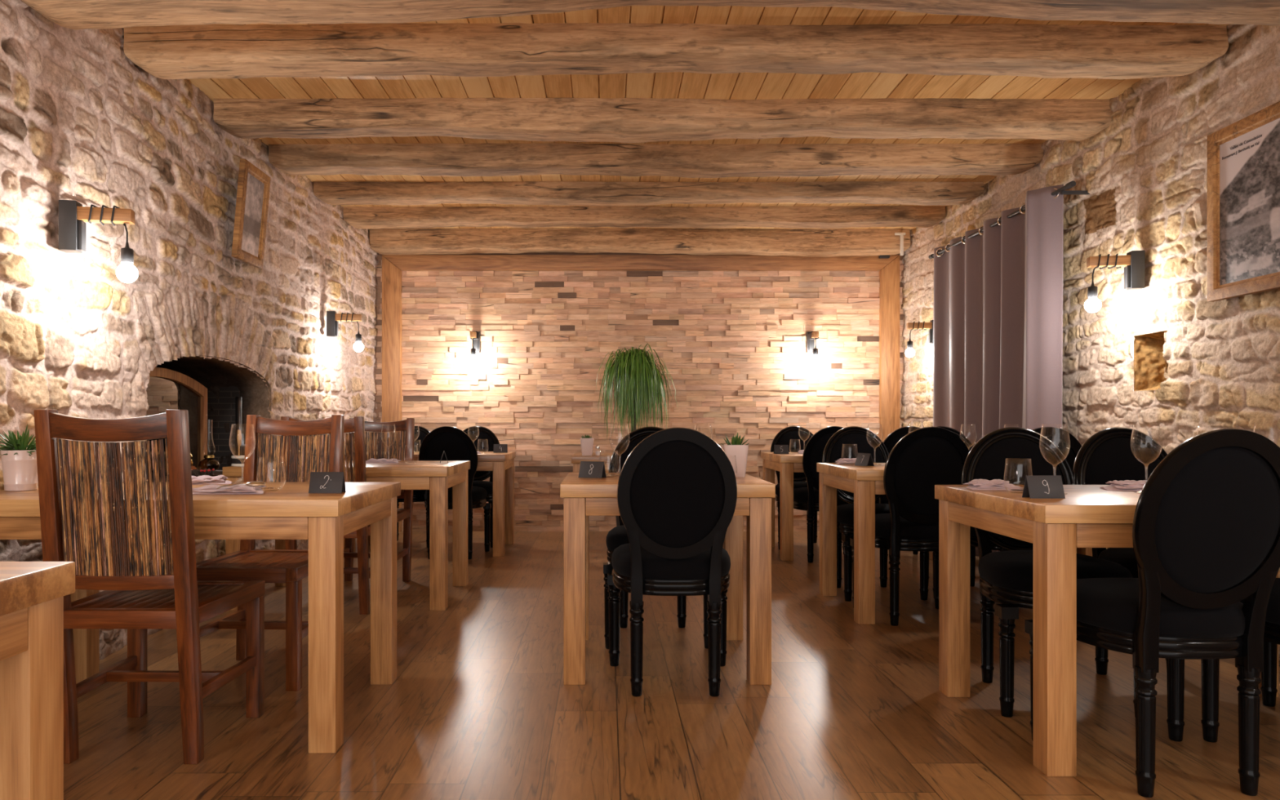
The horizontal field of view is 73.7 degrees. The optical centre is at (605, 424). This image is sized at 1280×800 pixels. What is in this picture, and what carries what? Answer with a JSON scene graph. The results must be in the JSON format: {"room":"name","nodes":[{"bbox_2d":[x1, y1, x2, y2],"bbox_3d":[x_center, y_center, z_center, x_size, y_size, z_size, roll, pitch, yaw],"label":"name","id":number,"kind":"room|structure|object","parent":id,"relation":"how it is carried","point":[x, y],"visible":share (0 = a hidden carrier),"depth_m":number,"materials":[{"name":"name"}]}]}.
{"room":"restaurant dining room","nodes":[
{"label":"restaurant dining room","id":0,"kind":"room"},
{"bbox_2d":[0,0,378,659],"bbox_3d":[-2.407,-0.395,2.640,0.662,2.756,10.481,0,0,0],"label":"wall","id":1,"kind":"structure","parent":0,"point":[81,122],"depth_m":3.89,"materials":[{"name":"stone"}]},
{"bbox_2d":[58,200,137,283],"bbox_3d":[-1.959,-0.705,3.308,0.266,0.304,0.075,0,0,-12],"label":"wall lamp","id":2,"kind":"object","parent":1,"relation":"attached to","point":[73,216],"visible":1,"depth_m":3.28,"materials":[{"name":"black metal"}]},
{"bbox_2d":[120,241,133,263],"bbox_3d":[-1.865,-0.671,3.328,0.045,0.082,0.045,0,0,-12],"label":"socket","id":3,"kind":"object","parent":2,"relation":"attached to","point":[126,253],"depth_m":3.31,"materials":[{"name":"black metal"}]},
{"bbox_2d":[145,366,242,477],"bbox_3d":[-2.462,-0.027,4.702,0.335,0.620,1.465,0,0,0],"label":"fireplace","id":4,"kind":"object","parent":1,"relation":"in","point":[167,388],"visible":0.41,"depth_m":5.08,"materials":[{"name":"black brick"}]},
{"bbox_2d":[190,453,198,476],"bbox_3d":[-2.200,0.208,4.500,0.100,0.150,0.100,0,0,0],"label":"lantern","id":5,"kind":"object","parent":1,"relation":"on","point":[193,467],"visible":0.15,"depth_m":4.49,"materials":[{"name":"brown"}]},
{"bbox_2d":[191,468,214,476],"bbox_3d":[-2.099,0.250,4.431,0.119,0.044,0.226,0,0,0],"label":"twig wreath","id":6,"kind":"object","parent":1,"relation":"on","point":[197,472],"visible":0.75,"depth_m":4.38,"materials":[{"name":"red"}]},
{"bbox_2d":[198,436,219,476],"bbox_3d":[-2.145,0.128,4.620,0.108,0.310,0.108,0,0,0],"label":"oil lamp","id":7,"kind":"object","parent":1,"relation":"on","point":[209,462],"visible":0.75,"depth_m":4.59,"materials":[{"name":"orange glass"}]},
{"bbox_2d":[231,158,271,268],"bbox_3d":[-2.028,-1.201,4.900,0.080,0.545,0.360,0,0,0],"label":"framed picture","id":8,"kind":"object","parent":1,"relation":"attached to","point":[253,184],"visible":1,"depth_m":4.87,"materials":[{"name":"brown wood"}]},
{"bbox_2d":[241,173,264,257],"bbox_3d":[-2.027,-1.200,4.900,0.001,0.441,0.256,5,0,0],"label":"print","id":9,"kind":"object","parent":8,"relation":"attached to","point":[255,188],"depth_m":4.91},
{"bbox_2d":[326,311,363,351],"bbox_3d":[-1.957,-0.700,6.429,0.266,0.304,0.075,0,0,-6],"label":"wall lamp","id":10,"kind":"object","parent":1,"relation":"attached to","point":[332,317],"visible":1,"depth_m":6.40,"materials":[{"name":"black metal"}]},
{"bbox_2d":[355,330,361,342],"bbox_3d":[-1.862,-0.666,6.439,0.045,0.082,0.045,0,0,-6],"label":"socket","id":11,"kind":"object","parent":10,"relation":"attached to","point":[357,336],"depth_m":6.42,"materials":[{"name":"black metal"}]},
{"bbox_2d":[374,252,904,531],"bbox_3d":[0.381,-0.432,7.908,5.362,2.830,0.104,0,0,0],"label":"wall","id":12,"kind":"structure","parent":0,"point":[731,344],"depth_m":7.86,"materials":[{"name":"brown wood"}]},
{"bbox_2d":[382,255,402,532],"bbox_3d":[-1.960,-0.284,7.848,0.170,2.534,0.085,0,0,0],"label":"wooden post","id":13,"kind":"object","parent":12,"relation":"attached to","point":[392,311],"depth_m":7.80,"materials":[{"name":"brown wood"}]},
{"bbox_2d":[469,331,480,363],"bbox_3d":[-1.185,-0.700,7.747,0.075,0.304,0.266,0,0,0],"label":"wall lamp","id":14,"kind":"object","parent":12,"relation":"attached to","point":[474,335],"visible":1,"depth_m":7.65,"materials":[{"name":"black metal"}]},
{"bbox_2d":[471,346,475,355],"bbox_3d":[-1.185,-0.666,7.651,0.045,0.082,0.045,0,0,0],"label":"socket","id":15,"kind":"object","parent":14,"relation":"attached to","point":[473,350],"depth_m":7.63,"materials":[{"name":"black metal"}]},
{"bbox_2d":[382,254,899,271],"bbox_3d":[0.325,-1.486,7.848,4.733,0.134,0.085,0,0,0],"label":"ceiling beam","id":16,"kind":"structure","parent":12,"relation":"attached to","point":[403,262],"depth_m":7.80,"materials":[{"name":"brown wood"}]},
{"bbox_2d":[805,331,819,363],"bbox_3d":[1.885,-0.700,7.747,0.075,0.304,0.266,0,0,0],"label":"wall lamp","id":17,"kind":"object","parent":12,"relation":"attached to","point":[811,336],"visible":1,"depth_m":7.69,"materials":[{"name":"black metal"}]},
{"bbox_2d":[813,346,817,355],"bbox_3d":[1.885,-0.666,7.651,0.045,0.082,0.045,0,0,0],"label":"socket","id":18,"kind":"object","parent":17,"relation":"attached to","point":[815,350],"depth_m":7.63,"materials":[{"name":"black metal"}]},
{"bbox_2d":[878,254,889,258],"bbox_3d":[2.545,-1.533,7.786,0.090,0.026,0.040,0,0,0],"label":"sensor box","id":19,"kind":"object","parent":12,"relation":"attached to","point":[886,256],"visible":1,"depth_m":7.77,"materials":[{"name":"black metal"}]},
{"bbox_2d":[878,255,899,442],"bbox_3d":[2.610,-0.284,7.848,0.170,2.534,0.085,0,0,0],"label":"wooden post","id":20,"kind":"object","parent":12,"relation":"attached to","point":[889,276],"depth_m":7.80,"materials":[{"name":"brown wood"}]},
{"bbox_2d":[63,531,1279,799],"bbox_3d":[0.300,1.008,2.750,5.300,0.050,10.700,0,0,0],"label":"floor","id":21,"kind":"structure","parent":0,"point":[478,705],"depth_m":2.88,"materials":[{"name":"laminate"}]},
{"bbox_2d":[0,561,75,799],"bbox_3d":[-1.433,0.603,1.008,1.135,0.760,0.775,0,0,0],"label":"dining table","id":22,"kind":"object","parent":21,"relation":"on","point":[32,593],"visible":1,"depth_m":1.31,"materials":[{"name":"brown wood"}]},
{"bbox_2d":[33,409,265,764],"bbox_3d":[-1.384,0.470,2.634,0.447,1.025,0.546,0,0,0],"label":"chair","id":23,"kind":"object","parent":21,"relation":"on","point":[133,598],"visible":0.97,"depth_m":2.42,"materials":[{"name":"brown wood"}]},
{"bbox_2d":[0,482,400,752],"bbox_3d":[-1.425,0.603,2.930,1.260,0.760,0.780,0,0,0],"label":"dining table","id":24,"kind":"object","parent":21,"relation":"on","point":[291,512],"visible":0.64,"depth_m":2.55,"materials":[{"name":"brown wood"}]},
{"bbox_2d":[0,424,38,491],"bbox_3d":[-1.980,0.109,2.902,0.162,0.228,0.202,0,0,0],"label":"potted succulent","id":25,"kind":"object","parent":24,"relation":"on","point":[19,464],"visible":0.91,"depth_m":2.86,"materials":[{"name":"green plant"}]},
{"bbox_2d":[0,449,38,491],"bbox_3d":[-1.985,0.154,2.900,0.116,0.137,0.116,0,0,0],"label":"pot","id":26,"kind":"object","parent":25,"relation":"attached to","point":[20,468],"depth_m":2.86,"materials":[{"name":"white ceramic"}]},
{"bbox_2d":[191,475,232,484],"bbox_3d":[-1.496,0.206,3.200,0.178,0.033,0.130,0,0,-20],"label":"napkin","id":27,"kind":"object","parent":24,"relation":"on","point":[204,479],"visible":0.85,"depth_m":3.17,"materials":[{"name":"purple fabric"}]},
{"bbox_2d":[192,484,266,494],"bbox_3d":[-1.240,0.209,2.790,0.264,0.027,0.152,0,0,-8],"label":"napkin","id":28,"kind":"object","parent":24,"relation":"on","point":[207,489],"visible":0.92,"depth_m":2.74,"materials":[{"name":"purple fabric"}]},
{"bbox_2d":[216,478,244,488],"bbox_3d":[-1.212,0.190,2.755,0.023,0.029,0.090,0,0,30],"label":"fork","id":29,"kind":"object","parent":28,"relation":"on","point":[237,481],"visible":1,"depth_m":2.76,"materials":[{"name":"silver metal"}]},
{"bbox_2d":[236,480,265,484],"bbox_3d":[-1.189,0.197,2.803,0.137,0.022,0.040,0,0,-20],"label":"spoon","id":30,"kind":"object","parent":28,"relation":"on","point":[253,482],"visible":0.98,"depth_m":2.80,"materials":[{"name":"silver metal"}]},
{"bbox_2d":[229,424,256,486],"bbox_3d":[-1.305,0.111,3.070,0.090,0.224,0.090,0,0,0],"label":"wine glass","id":31,"kind":"object","parent":24,"relation":"on","point":[253,424],"visible":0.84,"depth_m":3.07,"materials":[{"name":"clear glass"}]},
{"bbox_2d":[256,461,285,491],"bbox_3d":[-1.130,0.166,2.885,0.091,0.114,0.090,0,0,0],"label":"tumbler","id":32,"kind":"object","parent":24,"relation":"on","point":[283,461],"visible":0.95,"depth_m":2.88,"materials":[{"name":"clear glass"}]},
{"bbox_2d":[308,471,346,493],"bbox_3d":[-0.912,0.189,2.800,0.108,0.068,0.048,0,0,0],"label":"table number card","id":33,"kind":"object","parent":24,"relation":"on","point":[320,482],"visible":1,"depth_m":2.79,"materials":[{"name":"black paper"}]},
{"bbox_2d":[195,414,344,691],"bbox_3d":[-1.342,0.470,3.426,0.447,1.025,0.546,0,0,3],"label":"chair","id":34,"kind":"object","parent":21,"relation":"on","point":[289,566],"visible":0.56,"depth_m":3.58,"materials":[{"name":"brown wood"}]},
{"bbox_2d":[280,416,370,614],"bbox_3d":[-1.437,0.470,4.579,0.447,1.025,0.546,0,0,0],"label":"chair","id":35,"kind":"object","parent":21,"relation":"on","point":[356,424],"visible":0.16,"depth_m":4.36,"materials":[{"name":"brown wood"}]},
{"bbox_2d":[222,460,470,610],"bbox_3d":[-1.427,0.603,4.890,1.185,0.760,0.780,0,0,0],"label":"dining table","id":36,"kind":"object","parent":21,"relation":"on","point":[434,476],"visible":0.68,"depth_m":4.51,"materials":[{"name":"brown wood"}]},
{"bbox_2d":[231,455,244,466],"bbox_3d":[-1.955,0.195,4.600,0.112,0.056,0.112,0,0,0],"label":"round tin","id":37,"kind":"object","parent":36,"relation":"on","point":[236,462],"visible":0.58,"depth_m":4.55,"materials":[{"name":"white metal"}]},
{"bbox_2d":[236,430,241,455],"bbox_3d":[-1.973,0.098,4.600,0.026,0.140,0.026,0,0,0],"label":"wooden spoon","id":38,"kind":"object","parent":37,"relation":"on","point":[239,434],"visible":1,"depth_m":4.59,"materials":[{"name":"brown wood"}]},
{"bbox_2d":[365,457,400,463],"bbox_3d":[-1.299,0.209,4.957,0.212,0.026,0.136,0,0,0],"label":"napkin","id":39,"kind":"object","parent":36,"relation":"on","point":[371,460],"visible":0.98,"depth_m":4.92,"materials":[{"name":"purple fabric"}]},
{"bbox_2d":[343,417,414,581],"bbox_3d":[-1.440,0.470,5.231,0.447,1.025,0.546,0,0,2],"label":"chair","id":40,"kind":"object","parent":21,"relation":"on","point":[393,451],"visible":0.38,"depth_m":5.43,"materials":[{"name":"brown wood"}]},
{"bbox_2d":[396,426,430,547],"bbox_3d":[-1.630,0.496,7.067,0.492,0.974,0.562,0,0,0],"label":"chair","id":41,"kind":"object","parent":21,"relation":"on","point":[418,495],"visible":0.1,"depth_m":7.22,"materials":[{"name":"black paint"}]},
{"bbox_2d":[343,451,515,556],"bbox_3d":[-1.363,0.603,6.725,1.235,0.760,0.750,0,0,0],"label":"dining table","id":42,"kind":"object","parent":21,"relation":"on","point":[502,464],"visible":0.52,"depth_m":6.36,"materials":[{"name":"brown wood"}]},
{"bbox_2d":[493,444,507,453],"bbox_3d":[-0.835,0.189,6.800,0.108,0.068,0.048,0,0,0],"label":"table number card","id":43,"kind":"object","parent":42,"relation":"on","point":[498,448],"visible":1,"depth_m":6.79,"materials":[{"name":"black"}]},
{"bbox_2d":[418,426,491,559],"bbox_3d":[-1.135,0.496,6.393,0.492,0.974,0.562,0,0,0],"label":"chair","id":44,"kind":"object","parent":21,"relation":"on","point":[457,445],"visible":0.64,"depth_m":6.16,"materials":[{"name":"black paint"}]},
{"bbox_2d":[462,426,499,547],"bbox_3d":[-1.110,0.496,7.067,0.492,0.974,0.562,0,0,2],"label":"chair","id":45,"kind":"object","parent":21,"relation":"on","point":[486,435],"visible":0.21,"depth_m":7.26,"materials":[{"name":"black paint"}]},
{"bbox_2d":[571,453,613,472],"bbox_3d":[0.170,0.603,6.400,0.820,0.760,0.760,0,0,0],"label":"dining table","id":46,"kind":"object","parent":21,"relation":"on","point":[576,458],"visible":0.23,"depth_m":6.02,"materials":[{"name":"brown wood"}]},
{"bbox_2d":[580,434,594,455],"bbox_3d":[-0.132,0.147,6.188,0.098,0.152,0.102,0,0,0],"label":"potted succulent","id":47,"kind":"object","parent":46,"relation":"on","point":[587,442],"visible":0.98,"depth_m":6.15,"materials":[{"name":"ceramic"}]},
{"bbox_2d":[595,444,599,455],"bbox_3d":[-0.055,0.185,6.160,0.037,0.076,0.037,0,0,0],"label":"salt shaker","id":48,"kind":"object","parent":46,"relation":"on","point":[597,446],"visible":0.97,"depth_m":6.15,"materials":[{"name":"clear glass"}]},
{"bbox_2d":[595,343,677,526],"bbox_3d":[0.264,0.151,7.261,0.634,1.664,0.654,0,0,39],"label":"palm","id":49,"kind":"object","parent":21,"relation":"on","point":[639,382],"visible":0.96,"depth_m":7.18,"materials":[{"name":"plant"}]},
{"bbox_2d":[615,515,618,526],"bbox_3d":[0.245,0.823,7.300,0.340,0.320,0.340,0,0,0],"label":"pot","id":50,"kind":"object","parent":49,"relation":"on","point":[616,517],"depth_m":7.24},
{"bbox_2d":[603,426,708,648],"bbox_3d":[0.233,0.496,3.987,0.492,0.974,0.562,0,0,-1],"label":"chair","id":51,"kind":"object","parent":21,"relation":"on","point":[617,536],"visible":0.24,"depth_m":4.12,"materials":[{"name":"black paint"}]},
{"bbox_2d":[560,472,775,684],"bbox_3d":[0.235,0.603,3.595,0.810,0.760,0.770,0,0,0],"label":"dining table","id":52,"kind":"object","parent":21,"relation":"on","point":[583,497],"visible":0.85,"depth_m":3.22,"materials":[{"name":"brown wood"}]},
{"bbox_2d":[578,461,606,478],"bbox_3d":[-0.055,0.189,3.600,0.108,0.068,0.048,0,0,24],"label":"table number card","id":53,"kind":"object","parent":52,"relation":"on","point":[596,469],"visible":1,"depth_m":3.59,"materials":[{"name":"black paper"}]},
{"bbox_2d":[609,426,630,475],"bbox_3d":[0.063,0.111,3.740,0.090,0.224,0.090,0,0,0],"label":"wine glass","id":54,"kind":"object","parent":52,"relation":"on","point":[628,426],"visible":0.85,"depth_m":3.73,"materials":[{"name":"clear glass"}]},
{"bbox_2d":[720,432,748,477],"bbox_3d":[0.555,0.128,3.661,0.121,0.191,0.134,0,0,0],"label":"potted succulent","id":55,"kind":"object","parent":52,"relation":"on","point":[736,449],"visible":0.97,"depth_m":3.61,"materials":[{"name":"ceramic"}]},
{"bbox_2d":[607,427,737,696],"bbox_3d":[0.255,0.496,3.253,0.492,0.974,0.562,0,0,0],"label":"chair","id":56,"kind":"object","parent":21,"relation":"on","point":[677,488],"visible":1,"depth_m":3.05,"materials":[{"name":"black paint"}]},
{"bbox_2d":[770,426,817,549],"bbox_3d":[1.600,0.496,6.947,0.492,0.974,0.562,0,0,0],"label":"chair","id":57,"kind":"object","parent":21,"relation":"on","point":[789,434],"visible":0.33,"depth_m":7.15,"materials":[{"name":"black paint"}]},
{"bbox_2d":[793,426,853,562],"bbox_3d":[1.605,0.496,6.243,0.492,0.974,0.562,0,0,0],"label":"chair","id":58,"kind":"object","parent":21,"relation":"on","point":[807,499],"visible":0.31,"depth_m":6.05,"materials":[{"name":"black paint"}]},
{"bbox_2d":[760,452,933,560],"bbox_3d":[1.863,0.603,6.540,1.195,0.760,0.780,0,0,0],"label":"dining table","id":59,"kind":"object","parent":21,"relation":"on","point":[787,464],"visible":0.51,"depth_m":6.16,"materials":[{"name":"brown wood"}]},
{"bbox_2d":[773,444,788,453],"bbox_3d":[1.350,0.189,6.550,0.108,0.068,0.048,0,0,0],"label":"table number card","id":60,"kind":"object","parent":59,"relation":"on","point":[778,449],"visible":1,"depth_m":6.54,"materials":[{"name":"black"}]},
{"bbox_2d":[822,426,928,601],"bbox_3d":[1.556,0.496,5.007,0.492,0.974,0.562,0,0,-4],"label":"chair","id":61,"kind":"object","parent":21,"relation":"on","point":[851,436],"visible":0.52,"depth_m":5.15,"materials":[{"name":"black paint"}]},
{"bbox_2d":[875,426,920,557],"bbox_3d":[2.135,0.496,6.243,0.492,0.974,0.562,0,0,0],"label":"chair","id":62,"kind":"object","parent":21,"relation":"on","point":[890,442],"visible":0.06,"depth_m":5.98,"materials":[{"name":"black fabric"}]},
{"bbox_2d":[850,426,969,626],"bbox_3d":[1.561,0.496,4.333,0.492,0.974,0.562,0,0,1],"label":"chair","id":63,"kind":"object","parent":21,"relation":"on","point":[925,458],"visible":0.58,"depth_m":4.12,"materials":[{"name":"black fabric"}]},
{"bbox_2d":[928,426,975,597],"bbox_3d":[2.090,0.496,5.047,0.492,0.974,0.562,0,0,0],"label":"chair","id":64,"kind":"object","parent":21,"relation":"on","point":[972,549],"visible":0.05,"depth_m":5.18,"materials":[{"name":"black paint"}]},
{"bbox_2d":[816,462,1092,624],"bbox_3d":[1.847,0.603,4.590,1.225,0.760,0.800,0,0,0],"label":"dining table","id":65,"kind":"object","parent":21,"relation":"on","point":[865,482],"visible":0.45,"depth_m":4.25,"materials":[{"name":"brown wood"}]},
{"bbox_2d":[835,457,856,464],"bbox_3d":[1.406,0.206,4.865,0.202,0.032,0.114,0,0,-5],"label":"napkin","id":66,"kind":"object","parent":65,"relation":"on","point":[845,460],"visible":0.68,"depth_m":4.82,"materials":[{"name":"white fabric"}]},
{"bbox_2d":[854,453,874,466],"bbox_3d":[1.405,0.189,4.630,0.048,0.068,0.108,0,0,-20],"label":"table number card","id":67,"kind":"object","parent":65,"relation":"on","point":[862,459],"visible":1,"depth_m":4.62,"materials":[{"name":"black paper"}]},
{"bbox_2d":[866,424,883,465],"bbox_3d":[1.500,0.111,4.750,0.090,0.224,0.090,0,0,0],"label":"wine glass","id":68,"kind":"object","parent":65,"relation":"on","point":[868,424],"visible":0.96,"depth_m":4.73,"materials":[{"name":"clear glass"}]},
{"bbox_2d":[969,426,1081,551],"bbox_3d":[2.085,0.496,4.303,0.492,0.974,0.562,0,0,-2],"label":"chair","id":69,"kind":"object","parent":21,"relation":"on","point":[1060,437],"visible":0.08,"depth_m":4.05,"materials":[{"name":"black paint"}]},
{"bbox_2d":[960,426,1136,717],"bbox_3d":[1.589,0.496,3.097,0.492,0.974,0.562,0,0,4],"label":"chair","id":70,"kind":"object","parent":21,"relation":"on","point":[1006,577],"visible":0.47,"depth_m":3.24,"materials":[{"name":"black paint"}]},
{"bbox_2d":[934,484,1278,776],"bbox_3d":[1.831,0.603,2.770,1.218,0.760,0.800,0,0,0],"label":"dining table","id":71,"kind":"object","parent":21,"relation":"on","point":[1089,516],"visible":0.71,"depth_m":2.42,"materials":[{"name":"brown wood"}]},
{"bbox_2d":[964,479,1022,489],"bbox_3d":[1.341,0.206,2.970,0.176,0.033,0.133,0,0,8],"label":"napkin","id":72,"kind":"object","parent":71,"relation":"on","point":[975,484],"visible":0.99,"depth_m":2.92,"materials":[{"name":"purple fabric"}]},
{"bbox_2d":[1003,461,1032,493],"bbox_3d":[1.355,0.167,2.800,0.089,0.111,0.089,0,0,0],"label":"tumbler","id":73,"kind":"object","parent":71,"relation":"on","point":[1005,461],"visible":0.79,"depth_m":2.80,"materials":[{"name":"clear glass"}]},
{"bbox_2d":[1022,475,1065,498],"bbox_3d":[1.335,0.189,2.600,0.108,0.068,0.048,0,0,-2],"label":"table number card","id":74,"kind":"object","parent":71,"relation":"on","point":[1035,486],"visible":1,"depth_m":2.59,"materials":[{"name":"black paper"}]},
{"bbox_2d":[1039,424,1070,494],"bbox_3d":[1.448,0.111,2.750,0.090,0.224,0.090,0,0,0],"label":"wine glass","id":75,"kind":"object","parent":71,"relation":"on","point":[1067,424],"visible":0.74,"depth_m":2.75,"materials":[{"name":"clear glass"}]},
{"bbox_2d":[1039,424,1070,463],"bbox_3d":[1.448,0.063,2.750,0.090,0.130,0.090,0,0,0],"label":"bowl","id":76,"kind":"object","parent":75,"relation":"on","point":[1067,424],"depth_m":2.75,"materials":[{"name":"clear glass"}]},
{"bbox_2d":[1099,480,1146,490],"bbox_3d":[1.790,0.206,2.918,0.183,0.033,0.129,0,0,0],"label":"napkin","id":77,"kind":"object","parent":71,"relation":"on","point":[1126,485],"visible":0.77,"depth_m":2.89,"materials":[{"name":"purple fabric"}]},
{"bbox_2d":[1130,424,1162,493],"bbox_3d":[1.775,0.111,2.800,0.090,0.224,0.090,0,0,0],"label":"wine glass","id":78,"kind":"object","parent":71,"relation":"on","point":[1140,491],"visible":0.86,"depth_m":2.80,"materials":[{"name":"clear glass"}]},
{"bbox_2d":[1130,424,1162,462],"bbox_3d":[1.775,0.063,2.800,0.090,0.130,0.090,0,0,0],"label":"bowl","id":79,"kind":"object","parent":78,"relation":"on","point":[1133,424],"depth_m":2.79,"materials":[{"name":"clear glass"}]},
{"bbox_2d":[1024,428,1279,797],"bbox_3d":[1.570,0.496,2.423,0.492,0.974,0.562,0,0,-2],"label":"chair","id":80,"kind":"object","parent":21,"relation":"on","point":[1206,527],"visible":0.91,"depth_m":2.23,"materials":[{"name":"black paint"}]},
{"bbox_2d":[1072,426,1277,706],"bbox_3d":[2.103,0.496,3.217,0.492,0.974,0.562,0,0,-1],"label":"chair","id":81,"kind":"object","parent":21,"relation":"on","point":[1107,455],"visible":0.21,"depth_m":3.43,"materials":[{"name":"black paint"}]},
{"bbox_2d":[1200,577,1279,742],"bbox_3d":[2.100,0.496,2.423,0.492,0.974,0.562,0,0,0],"label":"chair","id":82,"kind":"object","parent":21,"relation":"on","point":[1210,668],"visible":0.28,"depth_m":2.63,"materials":[{"name":"black paint"}]},
{"bbox_2d":[186,5,1228,230],"bbox_3d":[0.325,-1.767,2.750,5.250,0.040,10.700,0,0,0],"label":"ceiling","id":83,"kind":"structure","parent":0,"point":[671,85],"depth_m":4.42,"materials":[{"name":"brown wood"}]},
{"bbox_2d":[369,228,910,257],"bbox_3d":[0.310,-1.635,7.695,4.820,0.224,0.223,0,0,0],"label":"ceiling beam","id":84,"kind":"structure","parent":83,"relation":"attached to","point":[806,242],"depth_m":7.61,"materials":[{"name":"brown wood"}]},
{"bbox_2d":[894,232,905,255],"bbox_3d":[2.615,-1.602,7.570,0.090,0.200,0.024,0,0,0],"label":"cable trunking","id":85,"kind":"object","parent":84,"relation":"attached to","point":[901,234],"visible":1,"depth_m":7.56,"materials":[{"name":"white plastic"}]},
{"bbox_2d":[342,206,946,228],"bbox_3d":[0.310,-1.676,6.934,4.820,0.142,0.236,0,0,0],"label":"ceiling beam","id":86,"kind":"structure","parent":83,"relation":"attached to","point":[360,217],"depth_m":6.84,"materials":[{"name":"brown wood"}]},
{"bbox_2d":[313,181,984,206],"bbox_3d":[0.310,-1.682,6.236,4.820,0.131,0.225,0,0,0],"label":"ceiling beam","id":87,"kind":"structure","parent":83,"relation":"attached to","point":[527,193],"depth_m":6.14,"materials":[{"name":"brown wood"}]},
{"bbox_2d":[20,0,1279,30],"bbox_3d":[0.310,-1.619,3.086,4.820,0.256,0.351,0,0,0],"label":"ceiling beam","id":88,"kind":"structure","parent":83,"relation":"attached to","point":[76,15],"depth_m":3.16,"materials":[{"name":"brown wood"}]},
{"bbox_2d":[268,142,1043,177],"bbox_3d":[0.310,-1.664,5.406,4.820,0.166,0.229,0,0,0],"label":"ceiling beam","id":89,"kind":"structure","parent":83,"relation":"attached to","point":[717,160],"depth_m":5.31,"materials":[{"name":"brown wood"}]},
{"bbox_2d":[213,97,1112,142],"bbox_3d":[0.310,-1.654,4.662,4.820,0.186,0.214,0,0,0],"label":"ceiling beam","id":90,"kind":"structure","parent":83,"relation":"attached to","point":[620,120],"depth_m":4.58,"materials":[{"name":"brown wood"}]},
{"bbox_2d":[123,22,1228,79],"bbox_3d":[0.310,-1.660,3.819,4.820,0.174,0.226,0,0,0],"label":"ceiling beam","id":91,"kind":"structure","parent":83,"relation":"attached to","point":[183,51],"depth_m":3.73,"materials":[{"name":"brown wood"}]},
{"bbox_2d":[899,24,1279,665],"bbox_3d":[2.821,-0.395,2.640,0.250,2.756,10.481,0,0,0],"label":"wall","id":92,"kind":"structure","parent":0,"point":[1197,362],"depth_m":4.29,"materials":[{"name":"stone"}]},
{"bbox_2d":[905,320,933,357],"bbox_3d":[2.587,-0.700,6.969,0.266,0.304,0.075,0,0,6],"label":"wall lamp","id":93,"kind":"object","parent":92,"relation":"attached to","point":[909,353],"visible":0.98,"depth_m":6.95,"materials":[{"name":"brown wood"}]},
{"bbox_2d":[906,337,912,348],"bbox_3d":[2.492,-0.666,6.979,0.045,0.082,0.045,0,0,6],"label":"socket","id":94,"kind":"object","parent":93,"relation":"attached to","point":[909,344],"depth_m":6.96,"materials":[{"name":"black metal"}]},
{"bbox_2d":[928,180,1089,258],"bbox_3d":[2.652,-1.325,5.750,0.166,0.046,2.070,0,0,0],"label":"curtain rod","id":95,"kind":"object","parent":92,"relation":"attached to","point":[1062,190],"visible":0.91,"depth_m":5.27,"materials":[{"name":"black metal"}]},
{"bbox_2d":[933,183,1063,555],"bbox_3d":[2.556,-0.227,5.783,0.160,2.300,1.796,0,0,0],"label":"curtain","id":96,"kind":"object","parent":95,"relation":"hanging from","point":[997,306],"visible":0.58,"depth_m":5.49,"materials":[{"name":"fabric"}]},
{"bbox_2d":[1084,250,1144,312],"bbox_3d":[2.589,-0.725,4.348,0.266,0.304,0.075,0,0,12],"label":"wall lamp","id":97,"kind":"object","parent":92,"relation":"attached to","point":[1133,263],"visible":1,"depth_m":4.32,"materials":[{"name":"black metal"}]},
{"bbox_2d":[1087,281,1097,297],"bbox_3d":[2.495,-0.691,4.368,0.045,0.082,0.045,0,0,12],"label":"socket","id":98,"kind":"object","parent":97,"relation":"attached to","point":[1092,291],"depth_m":4.35,"materials":[{"name":"black metal"}]},
{"bbox_2d":[1207,101,1279,302],"bbox_3d":[2.678,-0.912,3.290,0.034,0.735,0.980,0,0,0],"label":"framed picture","id":99,"kind":"object","parent":92,"relation":"attached to","point":[1243,156],"visible":1,"depth_m":3.57,"materials":[{"name":"brown wood"}]},
{"bbox_2d":[1219,118,1279,284],"bbox_3d":[2.677,-0.912,3.290,0.001,0.617,0.862,0,0,0],"label":"print","id":100,"kind":"object","parent":99,"relation":"attached to","point":[1250,154],"depth_m":3.54,"materials":[{"name":"grey"}]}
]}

